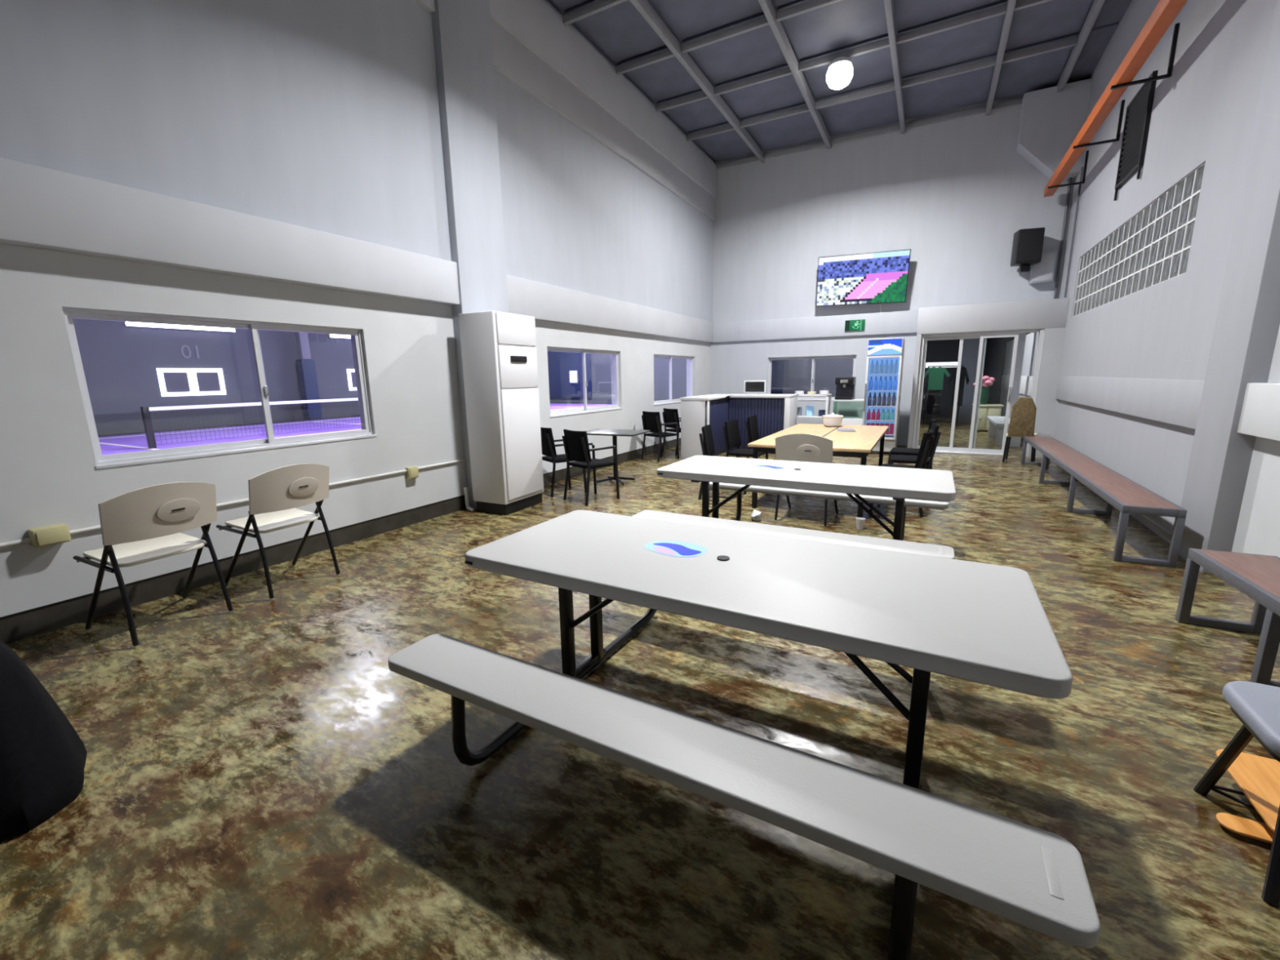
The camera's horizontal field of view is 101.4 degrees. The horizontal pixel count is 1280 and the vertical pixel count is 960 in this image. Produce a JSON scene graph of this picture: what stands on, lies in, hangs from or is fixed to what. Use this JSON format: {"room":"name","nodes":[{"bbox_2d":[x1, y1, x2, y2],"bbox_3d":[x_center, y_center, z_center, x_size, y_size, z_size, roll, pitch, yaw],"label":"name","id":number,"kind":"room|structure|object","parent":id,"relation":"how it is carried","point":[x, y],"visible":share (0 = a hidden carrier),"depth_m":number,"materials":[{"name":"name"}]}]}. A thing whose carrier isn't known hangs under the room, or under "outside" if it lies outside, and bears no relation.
{"room":"sports club lounge","nodes":[
{"label":"sports club lounge","id":0,"kind":"room"},
{"bbox_2d":[72,318,359,435],"bbox_3d":[-13.629,-6.119,20.399,0.230,7.500,28.200,5,13,28],"label":"wall","id":1,"kind":"structure","parent":0,"point":[120,362],"depth_m":17.87,"materials":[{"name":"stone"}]},
{"bbox_2d":[124,321,235,332],"bbox_3d":[-15.157,-5.084,17.405,0.130,0.140,2.960,5,13,28],"label":"tube light","id":2,"kind":"object","parent":1,"relation":"attached to","point":[126,323],"visible":0.82,"depth_m":17.21,"materials":[{"name":"white plastic"}]},
{"bbox_2d":[155,368,226,396],"bbox_3d":[-15.164,-3.324,17.761,0.070,0.910,1.800,5,13,28],"label":"window","id":3,"kind":"structure","parent":1,"relation":"in","point":[172,381],"depth_m":17.69,"materials":[{"name":"white"}]},
{"bbox_2d":[328,333,351,338],"bbox_3d":[-12.146,-6.203,22.812,0.130,0.140,2.800,5,13,28],"label":"tube light","id":4,"kind":"object","parent":1,"relation":"attached to","point":[331,335],"visible":0.36,"depth_m":21.90,"materials":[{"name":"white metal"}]},
{"bbox_2d":[346,368,356,390],"bbox_3d":[-12.099,-4.463,23.263,0.070,0.910,1.800,5,13,28],"label":"window","id":5,"kind":"structure","parent":1,"relation":"in","point":[350,372],"depth_m":22.60,"materials":[{"name":"white"}]},
{"bbox_2d":[0,243,710,617],"bbox_3d":[-2.004,-1.078,6.114,0.200,2.430,15.377,5,13,28],"label":"wall","id":6,"kind":"structure","parent":0,"point":[49,475],"depth_m":3.94,"materials":[{"name":"paint"}]},
{"bbox_2d":[27,523,71,547],"bbox_3d":[-3.551,0.333,3.152,0.105,0.105,0.150,5,13,28],"label":"box","id":7,"kind":"object","parent":6,"relation":"attached to","point":[51,535],"visible":1,"depth_m":3.12,"materials":[{"name":"beige"}]},
{"bbox_2d":[62,306,377,469],"bbox_3d":[-3.062,-0.735,4.117,0.133,0.996,1.966,5,13,28],"label":"window","id":8,"kind":"structure","parent":6,"relation":"in","point":[112,460],"depth_m":3.96,"materials":[{"name":"white metal"}]},
{"bbox_2d":[0,458,465,547],"bbox_3d":[-3.695,0.383,2.975,0.026,0.051,7.040,5,13,28],"label":"conduit","id":9,"kind":"object","parent":6,"relation":"attached to","point":[95,527],"visible":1,"depth_m":4.05,"materials":[{"name":"white plastic"}]},
{"bbox_2d":[0,437,680,644],"bbox_3d":[-2.031,0.214,6.280,0.178,0.172,15.177,5,13,28],"label":"baseboard","id":10,"kind":"structure","parent":6,"relation":"attached to","point":[20,625],"depth_m":3.97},
{"bbox_2d":[404,466,418,479],"bbox_3d":[-2.340,-0.077,5.382,0.060,0.120,0.120,5,13,28],"label":"box","id":11,"kind":"object","parent":6,"relation":"attached to","point":[411,472],"visible":1,"depth_m":5.35,"materials":[{"name":"beige"}]},
{"bbox_2d":[546,346,622,417],"bbox_3d":[-0.842,-1.528,8.109,0.133,0.970,1.980,5,13,28],"label":"window","id":12,"kind":"structure","parent":6,"relation":"in","point":[616,374],"depth_m":8.15,"materials":[{"name":"white metal"}]},
{"bbox_2d":[653,354,693,405],"bbox_3d":[0.694,-2.087,10.869,0.133,0.967,2.025,5,13,28],"label":"window","id":13,"kind":"structure","parent":6,"relation":"in","point":[670,400],"depth_m":10.84,"materials":[{"name":"white metal"}]},
{"bbox_2d":[0,0,714,321],"bbox_3d":[-2.031,-4.029,5.519,0.250,3.590,15.377,5,13,28],"label":"wall","id":14,"kind":"structure","parent":0,"point":[320,115],"depth_m":4.29,"materials":[{"name":"paint"}]},
{"bbox_2d":[0,157,459,305],"bbox_3d":[-3.788,-1.440,2.422,0.160,0.430,7.450,5,13,28],"label":"beam","id":15,"kind":"structure","parent":14,"relation":"attached to","point":[41,207],"depth_m":3.57,"materials":[{"name":"paint"}]},
{"bbox_2d":[412,0,435,13],"bbox_3d":[-3.841,-4.078,1.906,0.140,0.347,7.450,5,13,28],"label":"trim","id":16,"kind":"structure","parent":14,"relation":"attached to","point":[428,5],"depth_m":5.04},
{"bbox_2d":[431,0,508,509],"bbox_3d":[-1.829,-2.667,5.835,0.180,5.990,0.730,5,13,28],"label":"column","id":17,"kind":"structure","parent":14,"relation":"attached to","point":[462,29],"depth_m":5.60,"materials":[{"name":"paint"}]},
{"bbox_2d":[488,0,717,198],"bbox_3d":[-1.986,-5.250,5.124,0.170,0.643,15.177,5,13,28],"label":"beam","id":18,"kind":"structure","parent":14,"relation":"attached to","point":[534,24],"depth_m":7.42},
{"bbox_2d":[490,18,715,220],"bbox_3d":[-0.036,-5.441,8.756,0.130,0.454,6.997,5,13,28],"label":"trim","id":19,"kind":"structure","parent":14,"relation":"attached to","point":[512,59],"depth_m":7.32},
{"bbox_2d":[506,275,713,342],"bbox_3d":[0.003,-2.840,9.273,0.120,0.465,6.997,5,13,28],"label":"trim","id":20,"kind":"structure","parent":14,"relation":"attached to","point":[541,301],"depth_m":7.94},
{"bbox_2d":[546,351,686,403],"bbox_3d":[0.586,-7.925,28.335,17.000,7.500,0.300,5,13,28],"label":"wall","id":21,"kind":"structure","parent":0,"point":[598,377],"depth_m":30.46,"materials":[{"name":"blue"}]},
{"bbox_2d":[568,370,577,382],"bbox_3d":[-3.943,-6.116,31.016,0.560,0.720,0.070,5,13,28],"label":"window","id":22,"kind":"structure","parent":21,"relation":"in","point":[573,375],"depth_m":30.97,"materials":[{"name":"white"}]},
{"bbox_2d":[0,402,1279,959],"bbox_3d":[-3.291,-1.305,14.823,24.408,0.120,29.600,5,13,28],"label":"floor","id":23,"kind":"structure","parent":0,"point":[260,782],"depth_m":2.03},
{"bbox_2d":[0,640,87,841],"bbox_3d":[-2.463,0.796,1.868,0.860,0.754,0.537,5,13,28],"label":"bag","id":24,"kind":"object","parent":23,"relation":"on","point":[42,757],"visible":1,"depth_m":1.84,"materials":[{"name":"fabric"}]},
{"bbox_2d":[72,481,233,646],"bbox_3d":[-3.036,0.449,3.246,0.636,0.911,0.545,4,12,24],"label":"folding chair","id":25,"kind":"object","parent":23,"relation":"on","point":[147,522],"visible":1,"depth_m":3.08,"materials":[{"name":"beige plastic"}]},
{"bbox_2d":[140,397,360,448],"bbox_3d":[-9.757,-1.876,15.421,0.120,0.980,7.460,5,13,28],"label":"net","id":26,"kind":"object","parent":23,"relation":"on","point":[146,416],"visible":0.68,"depth_m":13.38,"materials":[{"name":"black fabric"}]},
{"bbox_2d":[216,463,340,598],"bbox_3d":[-2.691,0.319,3.875,0.636,0.911,0.545,4,12,25],"label":"folding chair","id":27,"kind":"object","parent":23,"relation":"on","point":[274,494],"visible":1,"depth_m":3.71,"materials":[{"name":"beige plastic"}]},
{"bbox_2d":[294,331,322,419],"bbox_3d":[-13.139,-5.608,20.348,0.420,6.500,0.520,5,13,28],"label":"pillar","id":28,"kind":"structure","parent":23,"relation":"on","point":[306,369],"depth_m":20.51,"materials":[{"name":"blue"}]},
{"bbox_2d":[98,404,600,449],"bbox_3d":[-6.087,-1.860,17.545,13.560,0.004,23.800,5,13,28],"label":"court","id":29,"kind":"object","parent":23,"relation":"on","point":[597,405],"visible":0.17,"depth_m":15.57,"materials":[{"name":"purple"}]},
{"bbox_2d":[463,487,474,511],"bbox_3d":[-1.958,0.222,5.980,0.118,0.270,0.051,8,14,38],"label":"drain pipe","id":30,"kind":"object","parent":23,"relation":"on","point":[465,489],"visible":1,"depth_m":5.98,"materials":[{"name":"white plastic"}]},
{"bbox_2d":[458,311,543,515],"bbox_3d":[-1.527,-0.744,5.944,0.505,2.165,0.700,5,12,26],"label":"air conditioner","id":31,"kind":"object","parent":23,"relation":"on","point":[499,348],"visible":1,"depth_m":5.70,"materials":[{"name":"white"}]},
{"bbox_2d":[540,426,586,497],"bbox_3d":[-1.049,-0.272,6.853,0.526,0.876,0.495,-9,14,-34],"label":"chair","id":32,"kind":"object","parent":23,"relation":"on","point":[548,446],"visible":0.45,"depth_m":6.61,"materials":[{"name":"fabric"}]},
{"bbox_2d":[561,429,619,506],"bbox_3d":[-0.607,-0.188,6.390,0.526,0.876,0.495,-11,15,-42],"label":"chair","id":33,"kind":"object","parent":23,"relation":"on","point":[575,443],"visible":1,"depth_m":6.24,"materials":[{"name":"black plastic"}]},
{"bbox_2d":[586,428,649,484],"bbox_3d":[-0.353,-0.330,7.457,0.860,0.723,0.620,4,12,24],"label":"side table","id":34,"kind":"object","parent":23,"relation":"on","point":[603,432],"visible":0.83,"depth_m":7.39,"materials":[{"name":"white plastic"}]},
{"bbox_2d":[640,411,679,462],"bbox_3d":[0.358,-0.806,9.436,0.526,0.876,0.495,-11,15,-40],"label":"chair","id":35,"kind":"object","parent":23,"relation":"on","point":[651,421],"visible":0.96,"depth_m":9.27,"materials":[{"name":"black plastic"}]},
{"bbox_2d":[662,408,680,455],"bbox_3d":[0.762,-0.958,10.169,0.526,0.876,0.495,-8,13,-32],"label":"chair","id":36,"kind":"object","parent":23,"relation":"on","point":[669,415],"visible":0.66,"depth_m":9.99,"materials":[{"name":"black plastic"}]},
{"bbox_2d":[697,424,746,499],"bbox_3d":[1.020,-0.221,6.418,0.526,0.876,0.486,3,12,18],"label":"chair","id":37,"kind":"object","parent":23,"relation":"on","point":[707,445],"visible":0.27,"depth_m":6.40,"materials":[{"name":"fabric"}]},
{"bbox_2d":[680,394,798,458],"bbox_3d":[1.886,-1.026,9.828,1.700,1.100,1.770,5,13,28],"label":"counter","id":38,"kind":"object","parent":23,"relation":"on","point":[775,413],"depth_m":9.75,"materials":[{"name":"white wood"}]},
{"bbox_2d":[680,394,798,400],"bbox_3d":[1.877,-1.541,9.727,1.700,0.050,1.770,5,13,28],"label":"countertop","id":39,"kind":"structure","parent":38,"relation":"on","point":[709,397],"depth_m":9.71,"materials":[{"name":"white laminate"}]},
{"bbox_2d":[743,380,765,394],"bbox_3d":[2.238,-1.804,10.204,0.440,0.270,0.110,6,13,32],"label":"monitor","id":40,"kind":"object","parent":38,"relation":"on","point":[749,386],"visible":0.98,"depth_m":10.18,"materials":[{"name":"white plastic"}]},
{"bbox_2d":[387,510,1100,959],"bbox_3d":[0.353,0.684,2.215,2.130,0.735,1.674,5,13,29],"label":"picnic table","id":41,"kind":"object","parent":23,"relation":"on","point":[989,624],"visible":1,"depth_m":1.62,"materials":[{"name":"grey plastic"}]},
{"bbox_2d":[722,419,768,459],"bbox_3d":[1.432,-0.362,7.096,0.526,0.876,0.486,6,13,30],"label":"chair","id":42,"kind":"object","parent":23,"relation":"on","point":[731,432],"visible":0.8,"depth_m":7.08,"materials":[{"name":"fabric"}]},
{"bbox_2d":[745,414,759,457],"bbox_3d":[1.880,-0.520,7.859,0.526,0.876,0.486,5,12,26],"label":"chair","id":43,"kind":"object","parent":23,"relation":"on","point":[753,433],"visible":0.38,"depth_m":7.88,"materials":[{"name":"fabric"}]},
{"bbox_2d":[751,509,761,521],"bbox_3d":[1.200,0.366,5.400,0.104,0.109,0.117,2,11,13],"label":"paper ball","id":44,"kind":"object","parent":23,"relation":"on","point":[756,515],"visible":1,"depth_m":5.36,"materials":[{"name":"white paper"}]},
{"bbox_2d":[770,360,783,394],"bbox_3d":[3.721,-2.563,14.420,0.520,2.284,0.330,5,13,28],"label":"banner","id":45,"kind":"object","parent":23,"relation":"on","point":[777,366],"visible":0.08,"depth_m":14.29,"materials":[{"name":"blue"}]},
{"bbox_2d":[631,455,955,559],"bbox_3d":[1.260,0.276,4.206,2.130,0.735,1.674,5,13,28],"label":"picnic table","id":46,"kind":"object","parent":23,"relation":"on","point":[900,487],"visible":0.77,"depth_m":3.89,"materials":[{"name":"grey plastic"}]},
{"bbox_2d":[774,433,838,526],"bbox_3d":[1.730,-0.053,5.386,0.545,0.911,0.636,6,13,30],"label":"folding chair","id":47,"kind":"object","parent":23,"relation":"on","point":[805,447],"visible":0.63,"depth_m":5.08,"materials":[{"name":"beige plastic"}]},
{"bbox_2d":[796,393,831,417],"bbox_3d":[3.426,-1.179,10.527,0.700,1.080,0.380,5,13,28],"label":"storage rack","id":48,"kind":"object","parent":23,"relation":"on","point":[828,402],"visible":0.2,"depth_m":10.32,"materials":[{"name":"white metal"}]},
{"bbox_2d":[805,405,813,416],"bbox_3d":[3.405,-1.388,10.495,0.160,0.200,0.156,5,13,28],"label":"container","id":49,"kind":"object","parent":48,"relation":"on","point":[809,409],"visible":1,"depth_m":10.43,"materials":[{"name":"blue"}]},
{"bbox_2d":[796,414,822,417],"bbox_3d":[3.425,-1.272,10.508,0.700,0.030,0.380,5,13,28],"label":"shelf","id":50,"kind":"object","parent":48,"relation":"attached to","point":[802,415],"depth_m":10.38,"materials":[{"name":"white ceramic"}]},
{"bbox_2d":[798,394,831,396],"bbox_3d":[3.418,-1.685,10.427,0.700,0.030,0.380,5,13,28],"label":"shelf","id":51,"kind":"object","parent":48,"relation":"attached to","point":[802,395],"depth_m":10.26,"materials":[{"name":"wood"}]},
{"bbox_2d":[747,423,888,517],"bbox_3d":[2.345,-0.215,6.617,1.240,0.740,2.580,5,13,28],"label":"wooden table","id":52,"kind":"object","parent":23,"relation":"on","point":[860,443],"visible":0.66,"depth_m":6.05,"materials":[{"name":"brown wood"}]},
{"bbox_2d":[822,412,843,426],"bbox_3d":[2.733,-0.859,7.431,0.280,0.194,0.280,5,13,28],"label":"bucket","id":53,"kind":"object","parent":52,"relation":"on","point":[829,420],"visible":1,"depth_m":7.34,"materials":[{"name":"white ceramic"}]},
{"bbox_2d":[833,399,863,425],"bbox_3d":[4.257,-1.145,10.594,0.640,0.960,0.480,5,13,28],"label":"display case","id":54,"kind":"object","parent":23,"relation":"on","point":[848,420],"visible":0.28,"depth_m":10.36,"materials":[{"name":"white glass"}]},
{"bbox_2d":[835,377,856,399],"bbox_3d":[4.125,-1.844,10.529,0.340,0.440,0.390,5,13,28],"label":"coffee machine","id":55,"kind":"object","parent":54,"relation":"on","point":[845,386],"visible":1,"depth_m":10.45,"materials":[{"name":"grey"}]},
{"bbox_2d":[856,517,865,528],"bbox_3d":[2.131,0.421,5.065,0.084,0.100,0.082,5,13,28],"label":"paper cup","id":56,"kind":"object","parent":23,"relation":"on","point":[860,521],"visible":1,"depth_m":5.04,"materials":[{"name":"white paper"}]},
{"bbox_2d":[862,337,905,451],"bbox_3d":[4.498,-1.540,9.707,0.570,2.070,0.695,5,13,28],"label":"fridge","id":57,"kind":"object","parent":23,"relation":"on","point":[886,348],"visible":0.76,"depth_m":9.54,"materials":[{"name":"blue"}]},
{"bbox_2d":[865,417,894,421],"bbox_3d":[4.508,-1.128,9.795,0.490,0.012,0.440,5,13,28],"label":"shelf","id":58,"kind":"object","parent":57,"relation":"attached to","point":[866,420],"depth_m":9.65,"materials":[{"name":"white metal"}]},
{"bbox_2d":[869,429,934,517],"bbox_3d":[2.837,-0.102,5.666,0.526,0.876,0.486,7,14,34],"label":"chair","id":59,"kind":"object","parent":23,"relation":"on","point":[927,440],"visible":0.54,"depth_m":5.39,"materials":[{"name":"plastic"}]},
{"bbox_2d":[888,418,936,469],"bbox_3d":[3.591,-0.366,6.938,0.526,0.876,0.486,6,13,30],"label":"chair","id":60,"kind":"object","parent":23,"relation":"on","point":[895,451],"visible":0.39,"depth_m":6.85,"materials":[{"name":"fabric"}]},
{"bbox_2d":[888,422,941,469],"bbox_3d":[3.284,-0.240,6.324,0.526,0.876,0.486,4,12,23],"label":"chair","id":61,"kind":"object","parent":23,"relation":"on","point":[904,459],"visible":0.62,"depth_m":6.16,"materials":[{"name":"fabric"}]},
{"bbox_2d":[922,364,964,427],"bbox_3d":[8.240,-2.280,14.248,0.840,1.632,0.500,5,13,28],"label":"clothes rack","id":62,"kind":"object","parent":23,"relation":"on","point":[956,365],"visible":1,"depth_m":14.31,"materials":[{"name":"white metal"}]},
{"bbox_2d":[925,390,941,414],"bbox_3d":[8.077,-2.133,14.393,0.360,0.640,0.080,5,13,28],"label":"trousers","id":63,"kind":"object","parent":62,"relation":"hanging from","point":[933,405],"visible":1,"depth_m":14.36,"materials":[{"name":"black fabric"}]},
{"bbox_2d":[924,366,950,390],"bbox_3d":[8.056,-2.761,14.251,0.662,0.624,0.090,5,13,28],"label":"shirt","id":64,"kind":"object","parent":62,"relation":"hanging from","point":[935,379],"visible":0.92,"depth_m":14.21,"materials":[{"name":"green fabric"}]},
{"bbox_2d":[948,366,969,405],"bbox_3d":[8.534,-2.514,14.036,0.478,1.040,0.090,5,13,28],"label":"jacket","id":65,"kind":"object","parent":62,"relation":"hanging from","point":[964,374],"visible":0.84,"depth_m":13.99,"materials":[{"name":"black fabric"}]},
{"bbox_2d":[972,404,1004,430],"bbox_3d":[8.610,-1.565,13.023,0.620,0.620,0.506,5,13,28],"label":"base cabinet","id":66,"kind":"object","parent":23,"relation":"on","point":[987,410],"visible":0.56,"depth_m":12.83,"materials":[{"name":"beige laminate"}]},
{"bbox_2d":[973,375,995,404],"bbox_3d":[8.469,-2.223,12.957,0.391,0.700,0.431,-10,14,-38],"label":"flower pot","id":67,"kind":"object","parent":66,"relation":"on","point":[987,381],"visible":0.7,"depth_m":12.85,"materials":[{"name":"green"}]},
{"bbox_2d":[986,416,1021,447],"bbox_3d":[7.700,-1.044,11.082,0.480,0.460,2.000,5,13,28],"label":"bench","id":68,"kind":"object","parent":23,"relation":"on","point":[996,425],"visible":0.55,"depth_m":10.44,"materials":[{"name":"white plastic"}]},
{"bbox_2d":[1004,333,1026,417],"bbox_3d":[8.162,-2.499,11.338,0.180,3.200,0.200,5,13,28],"label":"trim","id":69,"kind":"structure","parent":23,"relation":"on","point":[1022,336],"depth_m":11.27,"materials":[{"name":"white metal"}]},
{"bbox_2d":[1001,396,1037,462],"bbox_3d":[6.219,-0.822,8.518,0.414,1.069,0.522,9,15,40],"label":"chair","id":70,"kind":"object","parent":23,"relation":"on","point":[1023,415],"visible":0.91,"depth_m":8.33,"materials":[{"name":"fabric"}]},
{"bbox_2d":[1020,435,1186,568],"bbox_3d":[5.063,-0.016,6.122,0.360,0.452,5.000,5,13,28],"label":"bench","id":71,"kind":"object","parent":23,"relation":"on","point":[1119,491],"visible":1,"depth_m":4.58,"materials":[{"name":"wood"}]},
{"bbox_2d":[1175,548,1279,687],"bbox_3d":[3.029,0.766,2.337,0.360,0.452,1.530,4,12,25],"label":"bench","id":72,"kind":"object","parent":23,"relation":"on","point":[1257,576],"visible":0.92,"depth_m":2.74,"materials":[{"name":"wood"}]},
{"bbox_2d":[1193,680,1279,906],"bbox_3d":[2.156,0.932,1.556,0.620,0.467,0.631,5,13,28],"label":"stool","id":73,"kind":"object","parent":23,"relation":"on","point":[1256,705],"visible":1,"depth_m":1.69,"materials":[{"name":"grey plastic"}]},
{"bbox_2d":[1215,748,1279,831],"bbox_3d":[2.216,1.051,1.647,0.460,0.012,0.460,5,13,28],"label":"shelf","id":74,"kind":"object","parent":73,"relation":"attached to","point":[1258,777],"depth_m":1.78,"materials":[{"name":"orange wood"}]},
{"bbox_2d":[782,357,853,396],"bbox_3d":[5.036,-2.992,14.094,3.850,3.200,0.120,5,13,28],"label":"wall partition","id":75,"kind":"structure","parent":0,"point":[797,372],"depth_m":14.21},
{"bbox_2d":[546,0,1131,168],"bbox_3d":[0.853,-5.352,3.522,6.991,0.315,15.577,5,13,28],"label":"ceiling","id":76,"kind":"structure","parent":0,"point":[738,77],"depth_m":7.67,"materials":[{"name":"metal"}]},
{"bbox_2d":[826,56,853,89],"bbox_3d":[2.895,-5.894,7.590,0.364,0.365,0.364,5,13,28],"label":"lamp","id":77,"kind":"object","parent":76,"relation":"hanging from","point":[839,74],"visible":1,"depth_m":7.48,"materials":[{"name":"white glass"}]},
{"bbox_2d":[709,85,1075,445],"bbox_3d":[4.577,-3.836,10.693,6.991,6.190,0.180,5,13,28],"label":"wall","id":78,"kind":"structure","parent":0,"point":[956,193],"depth_m":10.32,"materials":[{"name":"paint"}]},
{"bbox_2d":[767,355,856,400],"bbox_3d":[3.727,-2.223,11.473,1.870,0.950,0.148,5,13,28],"label":"window","id":79,"kind":"structure","parent":78,"relation":"in","point":[813,357],"depth_m":11.46,"materials":[{"name":"white metal"}]},
{"bbox_2d":[712,310,919,342],"bbox_3d":[3.544,-3.271,11.258,4.333,0.425,0.080,5,13,28],"label":"trim","id":80,"kind":"structure","parent":78,"relation":"attached to","point":[899,322],"depth_m":11.12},
{"bbox_2d":[844,319,865,331],"bbox_3d":[4.405,-3.171,10.732,0.380,0.215,0.035,5,13,28],"label":"exit sign","id":81,"kind":"object","parent":78,"relation":"attached to","point":[850,325],"visible":1,"depth_m":10.72,"materials":[{"name":"green"}]},
{"bbox_2d":[816,248,911,306],"bbox_3d":[4.410,-3.992,10.430,1.705,0.993,0.247,5,13,28],"label":"television","id":82,"kind":"object","parent":78,"relation":"attached to","point":[881,277],"visible":1,"depth_m":10.35,"materials":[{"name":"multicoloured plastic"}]},
{"bbox_2d":[1010,227,1044,272],"bbox_3d":[6.714,-3.973,9.117,0.380,0.680,0.400,2,12,16],"label":"wall speaker","id":83,"kind":"object","parent":78,"relation":"attached to","point":[1028,243],"visible":1,"depth_m":8.94,"materials":[{"name":"black plastic"}]},
{"bbox_2d":[1017,228,1044,262],"bbox_3d":[6.657,-4.000,8.921,0.340,0.510,0.010,2,12,16],"label":"grille","id":84,"kind":"object","parent":83,"relation":"attached to","point":[1029,241],"depth_m":8.92,"materials":[{"name":"black"}]},
{"bbox_2d":[1028,250,1056,284],"bbox_3d":[7.035,-3.709,9.147,0.320,0.500,0.170,5,13,28],"label":"box","id":85,"kind":"object","parent":78,"relation":"attached to","point":[1042,272],"visible":0.79,"depth_m":9.07,"materials":[{"name":"paint"}]},
{"bbox_2d":[1016,78,1092,179],"bbox_3d":[6.841,-5.740,8.736,0.868,1.330,0.380,5,13,28],"label":"trim","id":86,"kind":"structure","parent":78,"relation":"attached to","point":[1051,120],"depth_m":8.57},
{"bbox_2d":[1053,177,1072,298],"bbox_3d":[7.254,-4.745,8.875,0.041,3.310,0.041,-10,14,-38],"label":"vertical conduit","id":87,"kind":"object","parent":78,"relation":"attached to","point":[1071,178],"visible":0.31,"depth_m":8.98,"materials":[{"name":"grey metal"}]},
{"bbox_2d":[920,337,1014,419],"bbox_3d":[7.968,-3.670,17.020,6.991,3.300,0.200,5,13,28],"label":"wall","id":88,"kind":"structure","parent":0,"point":[944,350],"depth_m":15.99,"materials":[{"name":"grey"}]},
{"bbox_2d":[924,361,957,368],"bbox_3d":[9.372,-3.538,16.079,1.100,0.180,0.120,5,13,28],"label":"wall light","id":89,"kind":"object","parent":88,"relation":"attached to","point":[935,363],"visible":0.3,"depth_m":16.07,"materials":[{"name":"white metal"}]},
{"bbox_2d":[955,337,980,422],"bbox_3d":[9.630,-3.137,15.216,0.530,2.900,0.100,5,13,28],"label":"wall panel","id":90,"kind":"object","parent":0,"point":[971,346],"visible":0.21,"depth_m":15.21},
{"bbox_2d":[907,297,1069,457],"bbox_3d":[6.245,-1.816,9.565,2.218,2.610,0.882,5,13,28],"label":"wall","id":91,"kind":"structure","parent":0,"point":[1049,315],"depth_m":8.86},
{"bbox_2d":[911,328,1044,457],"bbox_3d":[5.954,-1.535,9.354,1.800,2.150,0.200,5,13,28],"label":"door","id":92,"kind":"structure","parent":91,"relation":"in","point":[983,335],"depth_m":9.35,"materials":[{"name":"white metal"}]},
{"bbox_2d":[999,0,1276,543],"bbox_3d":[7.634,-3.623,9.358,0.270,6.190,13.310,5,13,28],"label":"wall","id":93,"kind":"structure","parent":0,"point":[1205,112],"depth_m":4.99,"materials":[{"name":"paint"}]},
{"bbox_2d":[1000,374,1033,395],"bbox_3d":[8.853,-2.217,12.175,0.030,0.400,7.600,5,13,28],"label":"trim","id":94,"kind":"structure","parent":93,"relation":"attached to","point":[1026,382],"depth_m":11.74,"materials":[{"name":"paint"}]},
{"bbox_2d":[1047,150,1088,189],"bbox_3d":[6.718,-4.867,8.221,0.460,0.460,0.040,5,13,28],"label":"bracket","id":95,"kind":"object","parent":93,"relation":"attached to","point":[1087,151],"visible":1,"depth_m":8.14,"materials":[{"name":"black metal"}]},
{"bbox_2d":[1043,0,1187,196],"bbox_3d":[3.718,-3.680,3.129,0.130,0.155,13.250,5,13,28],"label":"beam","id":96,"kind":"structure","parent":95,"relation":"on","point":[1166,11],"depth_m":5.30,"materials":[{"name":"paint"}]},
{"bbox_2d":[1063,166,1083,297],"bbox_3d":[6.984,-3.965,8.434,0.026,1.960,0.026,-10,14,-38],"label":"pipe","id":97,"kind":"object","parent":93,"relation":"attached to","point":[1082,168],"visible":1,"depth_m":8.43,"materials":[{"name":"grey metal"}]},
{"bbox_2d":[1072,99,1124,149],"bbox_3d":[5.880,-4.555,6.717,0.460,0.460,0.040,5,13,28],"label":"bracket","id":98,"kind":"object","parent":93,"relation":"attached to","point":[1122,102],"visible":1,"depth_m":6.64,"materials":[{"name":"black metal"}]},
{"bbox_2d":[1055,375,1204,429],"bbox_3d":[5.680,-1.060,6.382,0.064,0.380,5.410,5,13,28],"label":"trim","id":99,"kind":"structure","parent":93,"relation":"attached to","point":[1173,402],"depth_m":5.22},
{"bbox_2d":[1113,70,1158,200],"bbox_3d":[5.698,-3.914,6.043,0.042,1.050,0.880,5,13,28],"label":"air vent","id":100,"kind":"object","parent":93,"relation":"in","point":[1139,111],"visible":0.99,"depth_m":5.96,"materials":[{"name":"black"}]},
{"bbox_2d":[1072,162,1204,316],"bbox_3d":[5.779,-2.599,6.258,0.082,0.884,4.310,5,13,28],"label":"window","id":101,"kind":"structure","parent":93,"relation":"in","point":[1153,247],"depth_m":5.54,"materials":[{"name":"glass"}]},
{"bbox_2d":[1110,22,1179,89],"bbox_3d":[5.075,-4.256,5.272,0.460,0.460,0.040,5,13,28],"label":"bracket","id":102,"kind":"object","parent":93,"relation":"attached to","point":[1176,26],"visible":1,"depth_m":5.20,"materials":[{"name":"black metal"}]},
{"bbox_2d":[1178,0,1279,573],"bbox_3d":[4.342,-2.292,3.417,0.324,5.990,0.550,5,13,28],"label":"pillar","id":103,"kind":"structure","parent":93,"relation":"attached to","point":[1247,323],"depth_m":3.65,"materials":[{"name":"paint"}]},
{"bbox_2d":[1231,324,1279,557],"bbox_3d":[2.269,-1.595,-0.454,0.195,6.190,8.360,5,13,28],"label":"wall","id":104,"kind":"structure","parent":0,"point":[1258,526],"depth_m":3.46,"materials":[{"name":"paint"}]},
{"bbox_2d":[1237,382,1279,440],"bbox_3d":[2.179,0.253,-0.021,0.110,0.340,8.360,5,13,28],"label":"trim","id":105,"kind":"structure","parent":104,"relation":"attached to","point":[1260,416],"depth_m":3.38,"materials":[{"name":"paint"}]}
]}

